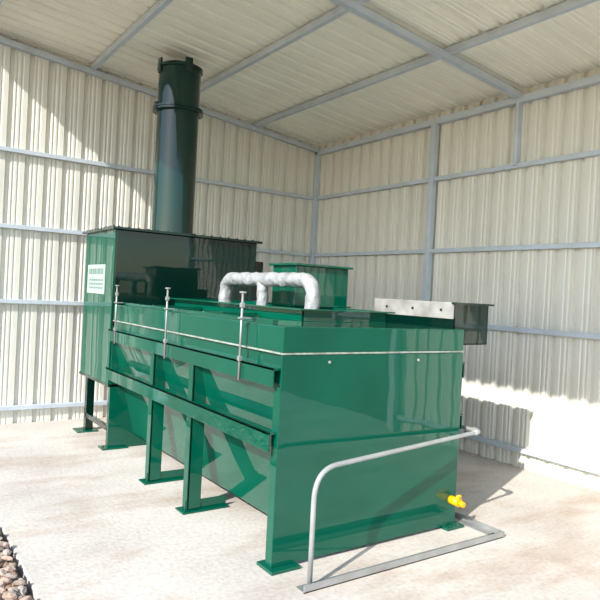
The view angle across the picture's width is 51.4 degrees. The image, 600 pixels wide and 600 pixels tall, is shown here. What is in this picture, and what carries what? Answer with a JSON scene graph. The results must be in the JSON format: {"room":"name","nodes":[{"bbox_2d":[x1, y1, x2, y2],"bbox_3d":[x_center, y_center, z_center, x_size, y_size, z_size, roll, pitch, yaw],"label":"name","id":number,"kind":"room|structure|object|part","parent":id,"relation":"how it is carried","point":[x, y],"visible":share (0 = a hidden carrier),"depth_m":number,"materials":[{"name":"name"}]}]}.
{"room":"industrial equipment shed","nodes":[
{"label":"industrial equipment shed","id":0,"kind":"room"},
{"bbox_2d":[0,33,318,423],"bbox_3d":[-1.756,-0.711,7.846,4.732,4.295,0.032,3,1,-35],"label":"wall","id":1,"kind":"structure","parent":0,"point":[46,106],"depth_m":7.24,"materials":[{"name":"white metal"}]},
{"bbox_2d":[0,417,599,599],"bbox_3d":[2.044,1.745,2.523,4.840,0.120,13.700,3,1,-35],"label":"floor","id":2,"kind":"structure","parent":0,"point":[78,522],"depth_m":4.06,"materials":[{"name":"concrete"}]},
{"bbox_2d":[73,56,493,575],"bbox_3d":[-0.389,-0.468,5.734,2.090,3.990,4.192,3,1,-35],"label":"incinerator","id":3,"kind":"object","parent":2,"relation":"on","point":[255,399],"visible":1,"depth_m":4.41,"materials":[{"name":"green paint"}]},
{"bbox_3d":[-1.718,0.133,5.812,0.014,0.550,0.015,3,1,-35],"label":"clamp rod","id":4,"kind":"part","parent":3,"relation":"part of","materials":[{"name":"silver metal"}]},
{"bbox_3d":[-1.221,0.879,6.505,1.540,1.200,0.020,3,1,-35],"label":"plate","id":5,"kind":"part","parent":3,"relation":"part of","materials":[{"name":"green paint"}]},
{"bbox_3d":[-1.036,0.178,4.825,0.014,0.550,0.015,3,1,-35],"label":"clamp rod","id":6,"kind":"part","parent":3,"relation":"part of","materials":[{"name":"silver metal"}]},
{"bbox_3d":[-0.366,0.221,3.855,0.014,0.550,0.015,3,1,-35],"label":"clamp rod","id":7,"kind":"part","parent":3,"relation":"part of","materials":[{"name":"silver metal"}]},
{"bbox_3d":[-0.280,0.080,5.532,0.900,0.090,2.290,3,1,-35],"label":"lid frame","id":8,"kind":"part","parent":3,"relation":"part of","materials":[{"name":"green paint"}]},
{"bbox_3d":[-0.356,0.840,5.258,1.510,1.110,3.010,3,1,-35],"label":"tank","id":9,"kind":"part","parent":3,"relation":"part of","materials":[{"name":"green metal"}]},
{"bbox_3d":[-0.320,0.202,5.248,1.540,0.152,3.020,3,1,-35],"label":"tank lid","id":10,"kind":"part","parent":3,"relation":"part of","materials":[{"name":"green paint"}]},
{"bbox_3d":[0.481,0.958,4.041,1.548,1.224,0.070,3,1,-35],"label":"plate","id":11,"kind":"part","parent":3,"relation":"part of","materials":[{"name":"green paint"}]},
{"bbox_3d":[1.043,0.070,5.076,0.386,0.125,0.880,3,1,-35],"label":"chute panel","id":12,"kind":"part","parent":3,"relation":"part of","materials":[{"name":"grey metal"}]},
{"bbox_3d":[1.127,1.423,4.344,0.040,0.045,0.045,3,1,-35],"label":"drain valve stem","id":13,"kind":"part","parent":3,"relation":"part of","materials":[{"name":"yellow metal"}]},
{"bbox_2d":[0,0,599,474],"bbox_3d":[0.217,-0.565,4.873,4.858,4.261,7.110,3,1,-35],"label":"frame","id":14,"kind":"object","parent":2,"relation":"on","point":[436,53],"visible":0.66,"depth_m":6.68,"materials":[{"name":"grey metal"}]},
{"bbox_3d":[2.265,-2.017,6.221,0.068,0.070,7.110,3,1,-35],"label":"rail","id":15,"kind":"part","parent":14,"relation":"part of","materials":[{"name":"grey metal"}]},
{"bbox_3d":[2.200,-1.700,6.285,0.077,0.690,0.035,3,1,-35],"label":"post","id":16,"kind":"part","parent":14,"relation":"part of","materials":[{"name":"grey metal"}]},
{"bbox_2d":[295,425,504,593],"bbox_3d":[0.574,1.244,4.051,1.706,0.701,0.580,3,1,-35],"label":"pipe rail","id":17,"kind":"object","parent":2,"relation":"on","point":[491,533],"visible":0.94,"depth_m":3.73,"materials":[{"name":"grey metal"}]},
{"bbox_2d":[0,0,599,145],"bbox_3d":[0.328,-2.498,4.929,5.060,0.568,7.200,3,1,-35],"label":"ceiling","id":18,"kind":"structure","parent":0,"point":[218,35],"depth_m":6.15,"materials":[{"name":"white metal"}]},
{"bbox_2d":[316,67,599,490],"bbox_3d":[2.213,-0.239,6.270,0.032,3.794,7.103,3,1,-35],"label":"wall","id":19,"kind":"structure","parent":0,"point":[535,392],"depth_m":6.43,"materials":[{"name":"white metal"}]},
{"label":"outside","id":20,"kind":"structure","parent":0,"visible":0},
{"bbox_2d":[1,539,29,595],"bbox_3d":[-16.213,0.983,-11.148,40.750,0.160,80.000,3,1,-35],"label":"gravel ground","id":21,"kind":"structure","parent":20,"point":[16,571],"depth_m":3.47,"materials":[{"name":"grey gravel"}]},
{"bbox_2d":[0,531,33,599],"bbox_3d":[-2.568,1.432,3.949,1.127,0.101,4.974,3,1,-35],"label":"gravel stones","id":22,"kind":"object","parent":21,"relation":"on","point":[12,587],"visible":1,"depth_m":3.26}
]}

